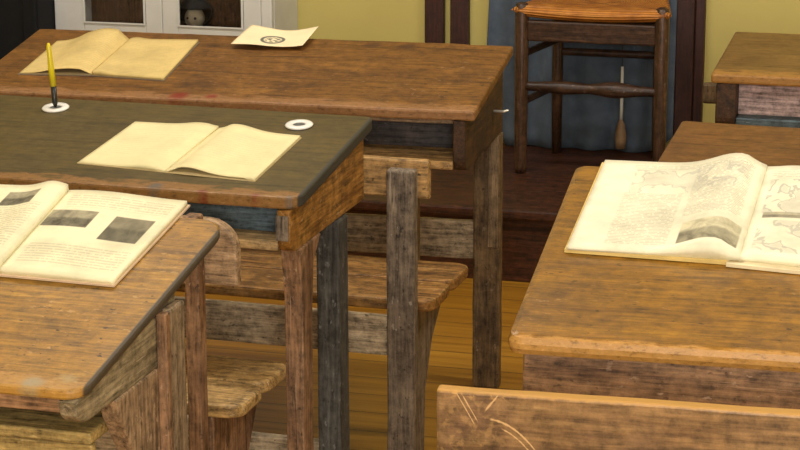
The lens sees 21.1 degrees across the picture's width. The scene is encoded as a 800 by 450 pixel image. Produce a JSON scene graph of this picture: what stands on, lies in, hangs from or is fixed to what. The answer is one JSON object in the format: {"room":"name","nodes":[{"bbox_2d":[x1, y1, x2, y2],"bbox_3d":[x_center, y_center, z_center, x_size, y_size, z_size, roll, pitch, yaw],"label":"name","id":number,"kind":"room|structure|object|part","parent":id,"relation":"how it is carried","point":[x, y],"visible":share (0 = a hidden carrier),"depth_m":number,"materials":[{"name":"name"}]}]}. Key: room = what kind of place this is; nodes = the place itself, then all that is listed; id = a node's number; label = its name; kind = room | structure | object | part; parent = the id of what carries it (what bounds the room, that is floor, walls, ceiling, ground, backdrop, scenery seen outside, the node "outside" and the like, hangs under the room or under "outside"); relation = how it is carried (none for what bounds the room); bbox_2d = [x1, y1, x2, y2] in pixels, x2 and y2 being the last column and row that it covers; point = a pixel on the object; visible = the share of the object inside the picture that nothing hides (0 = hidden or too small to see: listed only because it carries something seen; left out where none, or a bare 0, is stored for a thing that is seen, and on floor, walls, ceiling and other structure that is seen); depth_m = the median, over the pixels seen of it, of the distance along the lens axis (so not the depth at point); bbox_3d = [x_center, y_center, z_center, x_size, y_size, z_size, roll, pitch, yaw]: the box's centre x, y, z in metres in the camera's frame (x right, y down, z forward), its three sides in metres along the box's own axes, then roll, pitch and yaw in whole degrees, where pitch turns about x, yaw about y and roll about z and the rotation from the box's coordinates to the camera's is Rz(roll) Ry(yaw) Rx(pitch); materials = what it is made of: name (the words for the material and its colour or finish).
{"room":"classroom","nodes":[
{"label":"classroom","id":0,"kind":"room"},
{"bbox_2d":[175,278,529,449],"bbox_3d":[0.122,0.991,2.647,6.400,0.100,7.920,4,15,15],"label":"floor","id":1,"kind":"structure","parent":0,"point":[451,352],"depth_m":4.99,"materials":[{"name":"brown wood"}]},
{"bbox_2d":[0,217,219,449],"bbox_3d":[-0.914,0.406,3.089,1.272,0.817,0.506,4,15,16],"label":"school desk","id":2,"kind":"object","parent":1,"relation":"on","point":[79,363],"visible":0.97,"depth_m":2.78,"materials":[{"name":"brown wood"}]},
{"bbox_3d":[-0.983,0.177,2.794,1.189,0.021,0.016,4,15,16],"label":"rail","id":3,"kind":"part","parent":2,"relation":"part of","materials":[{"name":"brown wood"}]},
{"bbox_3d":[-0.958,0.276,2.905,1.189,0.082,0.015,4,15,16],"label":"rail","id":4,"kind":"part","parent":2,"relation":"part of","materials":[{"name":"brown wood"}]},
{"bbox_2d":[0,407,107,444],"bbox_3d":[-0.930,0.203,2.986,1.191,0.017,0.223,4,15,16],"label":"shelf","id":5,"kind":"object","parent":2,"relation":"attached to","point":[18,426],"depth_m":2.75,"materials":[{"name":"brown wood"}]},
{"bbox_2d":[0,181,189,286],"bbox_3d":[-0.514,0.003,3.032,0.365,0.072,0.270,4,15,17],"label":"picture book","id":6,"kind":"object","parent":2,"relation":"on","point":[50,231],"visible":1,"depth_m":3.00,"materials":[{"name":"beige paper"}]},
{"bbox_3d":[-0.359,0.166,2.756,0.025,0.095,0.320,4,15,16],"label":"panel","id":7,"kind":"part","parent":2,"relation":"part of","materials":[{"name":"brown wood"}]},
{"bbox_3d":[-0.342,0.525,2.903,0.026,0.677,0.206,4,15,16],"label":"leg","id":8,"kind":"part","parent":2,"relation":"part of","materials":[{"name":"brown wood"}]},
{"bbox_3d":[-0.302,0.471,2.957,0.016,0.755,0.054,4,15,16],"label":"leg","id":9,"kind":"part","parent":2,"relation":"part of","materials":[{"name":"brown wood"}]},
{"bbox_2d":[0,95,371,449],"bbox_3d":[-0.709,0.179,4.051,1.254,0.770,0.435,4,15,16],"label":"school desk","id":10,"kind":"object","parent":1,"relation":"on","point":[297,207],"visible":0.72,"depth_m":3.83,"materials":[{"name":"green paint"}]},
{"bbox_2d":[42,102,68,112],"bbox_3d":[-0.656,-0.224,4.095,0.053,0.011,0.052,2,15,10],"label":"inkwell","id":11,"kind":"object","parent":10,"relation":"on","point":[49,108],"visible":1,"depth_m":4.08,"materials":[{"name":"white ceramic"}]},
{"bbox_2d":[46,43,57,106],"bbox_3d":[-0.661,-0.284,4.081,0.018,0.123,0.011,4,15,16],"label":"pen","id":12,"kind":"object","parent":11,"relation":"in","point":[52,79],"visible":1,"depth_m":4.08,"materials":[{"name":"yellow paint"}]},
{"bbox_3d":[-0.661,-0.304,4.076,0.017,0.084,0.011,4,15,16],"label":"handle","id":13,"kind":"part","parent":12,"relation":"part of","materials":[{"name":"yellow paint"}]},
{"bbox_2d":[77,121,301,181],"bbox_3d":[-0.370,-0.139,3.843,0.352,0.046,0.233,5,16,21],"label":"book","id":14,"kind":"object","parent":10,"relation":"on","point":[233,151],"visible":1,"depth_m":3.83,"materials":[{"name":"beige paper"}]},
{"bbox_3d":[-0.750,-0.061,3.856,1.178,0.066,0.014,4,15,16],"label":"panel","id":15,"kind":"part","parent":10,"relation":"part of","materials":[{"name":"wood"}]},
{"bbox_2d":[233,228,279,250],"bbox_3d":[-0.716,-0.050,3.977,1.178,0.017,0.385,4,15,16],"label":"shelf","id":16,"kind":"object","parent":10,"relation":"attached to","point":[267,239],"depth_m":3.65,"materials":[{"name":"brown wood"}]},
{"bbox_3d":[-0.198,0.006,3.617,0.024,0.044,0.006,4,15,16],"label":"panel","id":17,"kind":"part","parent":10,"relation":"part of","materials":[{"name":"brown wood"}]},
{"bbox_2d":[285,119,312,129],"bbox_3d":[-0.185,-0.184,3.945,0.053,0.010,0.052,2,15,10],"label":"inkwell","id":18,"kind":"object","parent":10,"relation":"on","point":[299,124],"visible":1,"depth_m":3.94,"materials":[{"name":"white ceramic"}]},
{"bbox_3d":[-0.170,0.325,3.794,0.035,0.615,0.120,4,15,16],"label":"leg","id":19,"kind":"part","parent":10,"relation":"part of","materials":[{"name":"brown wood"}]},
{"bbox_3d":[-0.138,-0.063,3.806,0.025,0.132,0.414,4,15,16],"label":"panel","id":20,"kind":"part","parent":10,"relation":"part of","materials":[{"name":"brown wood"}]},
{"bbox_3d":[-0.122,0.281,3.965,0.045,0.613,0.057,4,15,16],"label":"leg","id":21,"kind":"part","parent":10,"relation":"part of","materials":[{"name":"grey wood"}]},
{"bbox_2d":[95,213,285,449],"bbox_3d":[-0.820,0.270,3.774,1.233,0.734,0.281,4,15,16],"label":"bench","id":22,"kind":"object","parent":1,"relation":"on","point":[224,393],"visible":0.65,"depth_m":3.50,"materials":[{"name":"brown wood"}]},
{"bbox_3d":[-0.328,0.339,3.506,0.028,0.734,0.032,4,15,16],"label":"leg","id":23,"kind":"part","parent":22,"relation":"part of","materials":[{"name":"brown wood"}]},
{"bbox_3d":[-0.848,0.001,3.610,1.232,0.108,0.025,4,15,16],"label":"backrest","id":24,"kind":"part","parent":22,"relation":"part of","materials":[{"name":"brown wood"}]},
{"bbox_2d":[0,29,512,387],"bbox_3d":[-0.331,0.007,4.697,1.118,0.775,0.439,3,15,13],"label":"school desk","id":25,"kind":"object","parent":1,"relation":"on","point":[442,104],"visible":0.43,"depth_m":4.57,"materials":[{"name":"wood"}]},
{"bbox_2d":[17,28,199,81],"bbox_3d":[-0.634,-0.376,4.685,0.332,0.067,0.272,3,15,11],"label":"notebook","id":26,"kind":"object","parent":25,"relation":"on","point":[105,52],"visible":0.96,"depth_m":4.67,"materials":[{"name":"beige paper"}]},
{"bbox_2d":[231,25,318,46],"bbox_3d":[-0.277,-0.420,4.766,0.162,0.028,0.135,4,15,14],"label":"paper slip","id":27,"kind":"object","parent":25,"relation":"on","point":[255,34],"visible":1,"depth_m":4.77,"materials":[{"name":"beige paper"}]},
{"bbox_3d":[-0.378,-0.245,4.474,1.015,0.023,0.021,3,15,13],"label":"rail","id":28,"kind":"part","parent":25,"relation":"part of","materials":[{"name":"brown wood"}]},
{"bbox_3d":[-0.360,-0.237,4.555,1.019,0.102,0.014,3,15,13],"label":"panel","id":29,"kind":"part","parent":25,"relation":"part of","materials":[{"name":"wood"}]},
{"bbox_2d":[363,144,453,169],"bbox_3d":[-0.346,-0.195,4.631,1.020,0.019,0.390,3,15,13],"label":"shelf","id":30,"kind":"object","parent":25,"relation":"attached to","point":[441,156],"depth_m":4.42,"materials":[{"name":"brown wood"}]},
{"bbox_3d":[0.016,0.160,4.477,0.047,0.586,0.046,3,15,13],"label":"leg","id":31,"kind":"part","parent":25,"relation":"part of","materials":[{"name":"brown wood"}]},
{"bbox_3d":[0.165,-0.236,4.508,0.027,0.164,0.418,3,15,13],"label":"panel","id":32,"kind":"part","parent":25,"relation":"part of","materials":[{"name":"brown wood"}]},
{"bbox_3d":[0.195,0.080,4.785,0.061,0.586,0.036,3,15,13],"label":"leg","id":33,"kind":"part","parent":25,"relation":"part of","materials":[{"name":"brown wood"}]},
{"bbox_2d":[175,155,467,449],"bbox_3d":[-0.576,0.129,4.413,1.401,0.684,0.352,4,15,16],"label":"bench","id":34,"kind":"object","parent":1,"relation":"on","point":[412,291],"visible":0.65,"depth_m":4.12,"materials":[{"name":"brown wood"}]},
{"bbox_3d":[-0.615,-0.135,4.215,1.401,0.074,0.024,4,15,16],"label":"backrest","id":35,"kind":"part","parent":34,"relation":"part of","materials":[{"name":"brown wood"}]},
{"bbox_3d":[0.004,0.220,4.085,0.055,0.669,0.031,4,15,16],"label":"leg","id":36,"kind":"part","parent":34,"relation":"part of","materials":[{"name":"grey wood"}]},
{"bbox_2d":[436,385,799,449],"bbox_3d":[0.678,0.560,2.616,1.251,0.748,0.232,3,15,12],"label":"bench","id":37,"kind":"object","parent":1,"relation":"on","point":[467,417],"visible":1,"depth_m":2.51,"materials":[{"name":"brown wood"}]},
{"bbox_2d":[509,166,799,408],"bbox_3d":[0.789,0.422,2.951,1.207,0.846,0.599,3,15,12],"label":"school desk","id":38,"kind":"object","parent":1,"relation":"on","point":[586,324],"visible":0.63,"depth_m":2.73,"materials":[{"name":"brown wood"}]},
{"bbox_3d":[0.733,0.252,2.638,1.176,0.133,0.023,3,15,12],"label":"panel","id":39,"kind":"part","parent":38,"relation":"part of","materials":[{"name":"brown wood"}]},
{"bbox_2d":[564,153,799,273],"bbox_3d":[0.500,-0.019,3.020,0.492,0.086,0.376,3,15,14],"label":"book","id":40,"kind":"object","parent":38,"relation":"on","point":[735,210],"visible":1,"depth_m":3.02,"materials":[{"name":"beige paper"}]},
{"bbox_2d":[658,121,799,165],"bbox_3d":[1.003,0.294,3.562,1.201,0.784,0.483,5,15,18],"label":"school desk","id":41,"kind":"object","parent":1,"relation":"on","point":[692,141],"visible":0.15,"depth_m":3.74,"materials":[{"name":"brown wood"}]},
{"bbox_2d":[702,32,799,127],"bbox_3d":[1.325,-0.021,4.884,1.341,0.726,0.456,4,15,15],"label":"school desk","id":42,"kind":"object","parent":1,"relation":"on","point":[755,80],"visible":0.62,"depth_m":4.78,"materials":[{"name":"brown wood"}]},
{"bbox_3d":[1.380,-0.278,5.028,1.341,0.051,0.028,4,15,15],"label":"rail","id":43,"kind":"part","parent":42,"relation":"part of","materials":[{"name":"brown wood"}]},
{"bbox_3d":[0.776,-0.322,4.953,0.046,0.126,0.437,4,15,15],"label":"panel","id":44,"kind":"part","parent":42,"relation":"part of","materials":[{"name":"brown wood"}]},
{"bbox_2d":[736,114,799,127],"bbox_3d":[1.320,-0.239,4.811,1.087,0.027,0.408,4,15,15],"label":"shelf","id":45,"kind":"object","parent":42,"relation":"attached to","point":[777,120],"depth_m":4.75,"materials":[{"name":"grey wood"}]},
{"bbox_3d":[1.281,-0.253,4.658,1.086,0.078,0.014,4,15,15],"label":"panel","id":46,"kind":"part","parent":42,"relation":"part of","materials":[{"name":"brown wood"}]},
{"bbox_2d":[297,0,799,150],"bbox_3d":[1.156,-1.437,5.910,6.400,2.950,0.100,4,15,15],"label":"wall","id":47,"kind":"structure","parent":0,"point":[360,20],"depth_m":6.37,"materials":[{"name":"yellow paint"}]},
{"bbox_2d":[0,0,55,59],"bbox_3d":[-1.120,-1.065,6.390,0.192,1.600,0.384,4,15,15],"label":"upper cabinet","id":48,"kind":"object","parent":47,"relation":"attached to","point":[19,19],"visible":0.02,"depth_m":6.35,"materials":[{"name":"paint"}]},
{"bbox_3d":[-1.163,-1.030,6.237,0.186,1.550,0.018,4,15,15],"label":"door","id":49,"kind":"part","parent":48,"relation":"part of","materials":[{"name":"black paint"}]},
{"bbox_2d":[54,0,297,35],"bbox_3d":[-0.676,-1.101,6.324,0.688,1.700,0.261,4,15,15],"label":"display cabinet","id":50,"kind":"object","parent":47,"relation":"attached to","point":[205,17],"visible":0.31,"depth_m":6.34,"materials":[{"name":"grey paint"}]},
{"bbox_3d":[-0.867,-1.107,6.272,0.344,1.600,0.020,4,15,15],"label":"door","id":51,"kind":"part","parent":50,"relation":"part of","materials":[{"name":"grey paint"}]},
{"bbox_3d":[-0.850,-1.203,6.229,0.198,1.253,0.006,4,15,15],"label":"moulding","id":52,"kind":"part","parent":50,"relation":"part of","materials":[{"name":"grey paint"}]},
{"bbox_3d":[-0.847,-1.206,6.240,0.197,1.252,0.003,4,15,15],"label":"glass pane","id":53,"kind":"part","parent":50,"relation":"part of","materials":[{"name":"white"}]},
{"bbox_3d":[-0.558,-1.184,6.151,0.204,1.253,0.006,4,15,15],"label":"moulding","id":54,"kind":"part","parent":50,"relation":"part of","materials":[{"name":"grey paint"}]},
{"bbox_3d":[-0.555,-1.187,6.162,0.203,1.252,0.003,4,15,15],"label":"glass pane","id":55,"kind":"part","parent":50,"relation":"part of","materials":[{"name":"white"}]},
{"bbox_3d":[-0.552,-1.086,6.188,0.308,1.600,0.020,4,15,15],"label":"door","id":56,"kind":"part","parent":50,"relation":"part of","materials":[{"name":"grey paint"}]},
{"bbox_3d":[-0.387,-1.070,6.144,0.033,1.610,0.022,4,15,15],"label":"corner post","id":57,"kind":"part","parent":50,"relation":"part of","materials":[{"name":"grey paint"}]},
{"bbox_2d":[425,0,444,43],"bbox_3d":[0.102,-1.273,6.183,0.058,2.100,0.031,4,15,15],"label":"trim","id":58,"kind":"structure","parent":47,"relation":"attached to","point":[434,9],"depth_m":6.34,"materials":[{"name":"brown wood"}]},
{"bbox_2d":[450,0,469,44],"bbox_3d":[0.176,-1.268,6.163,0.056,2.100,0.031,4,15,15],"label":"trim","id":59,"kind":"structure","parent":47,"relation":"attached to","point":[459,9],"depth_m":6.33,"materials":[{"name":"brown wood"}]},
{"bbox_2d":[316,143,651,282],"bbox_3d":[1.041,0.003,5.838,6.200,0.200,0.798,4,15,15],"label":"platform","id":60,"kind":"object","parent":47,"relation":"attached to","point":[532,199],"depth_m":5.73,"materials":[{"name":"brown wood"}]},
{"bbox_2d":[511,0,671,173],"bbox_3d":[0.558,-0.636,5.975,0.444,0.970,0.315,4,15,15],"label":"chair","id":61,"kind":"object","parent":60,"relation":"on","point":[572,21],"visible":0.98,"depth_m":5.89,"materials":[{"name":"brown wood"}]},
{"bbox_3d":[0.336,-0.380,5.964,0.040,0.480,0.039,4,15,15],"label":"leg","id":62,"kind":"part","parent":61,"relation":"part of","materials":[{"name":"brown wood"}]},
{"bbox_3d":[0.452,-0.680,6.145,0.036,0.970,0.032,4,15,15],"label":"post","id":63,"kind":"part","parent":61,"relation":"part of","materials":[{"name":"brown wood"}]},
{"bbox_3d":[0.523,-0.525,5.873,0.356,0.058,0.025,4,15,15],"label":"seat rail","id":64,"kind":"part","parent":61,"relation":"part of","materials":[{"name":"brown wood"}]},
{"bbox_3d":[0.557,-0.601,5.983,0.444,0.054,0.313,4,15,15],"label":"seat","id":65,"kind":"part","parent":61,"relation":"part of","materials":[{"name":"orange wicker"}]},
{"bbox_3d":[0.740,-0.661,6.068,0.038,0.970,0.032,4,15,15],"label":"post","id":66,"kind":"part","parent":61,"relation":"part of","materials":[{"name":"brown wood"}]},
{"bbox_3d":[0.711,-0.355,5.864,0.040,0.480,0.039,4,15,15],"label":"leg","id":67,"kind":"part","parent":61,"relation":"part of","materials":[{"name":"brown wood"}]},
{"bbox_2d":[487,0,676,152],"bbox_3d":[0.528,-0.836,6.157,0.582,1.259,0.067,4,15,15],"label":"hanging cloth","id":68,"kind":"object","parent":47,"relation":"hanging from","point":[589,121],"visible":0.56,"depth_m":6.26,"materials":[{"name":"blue fabric"}]},
{"bbox_2d":[615,45,625,148],"bbox_3d":[0.639,-0.818,6.087,0.034,1.232,0.034,4,15,15],"label":"pull cord","id":69,"kind":"object","parent":68,"relation":"hanging from","point":[620,134],"visible":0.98,"depth_m":6.22,"materials":[{"name":"brown wood"}]},
{"bbox_3d":[0.640,-0.264,6.231,0.034,0.088,0.034,4,15,15],"label":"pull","id":70,"kind":"part","parent":69,"relation":"part of","materials":[{"name":"brown wood"}]},
{"bbox_3d":[0.640,-0.381,6.201,0.009,0.155,0.009,11,18,37],"label":"cord","id":71,"kind":"part","parent":69,"relation":"part of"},
{"bbox_2d":[673,0,706,135],"bbox_3d":[0.831,-1.222,5.981,0.081,2.101,0.046,4,15,15],"label":"trim","id":72,"kind":"structure","parent":47,"relation":"attached to","point":[691,14],"depth_m":6.16,"materials":[{"name":"brown wood"}]}
]}

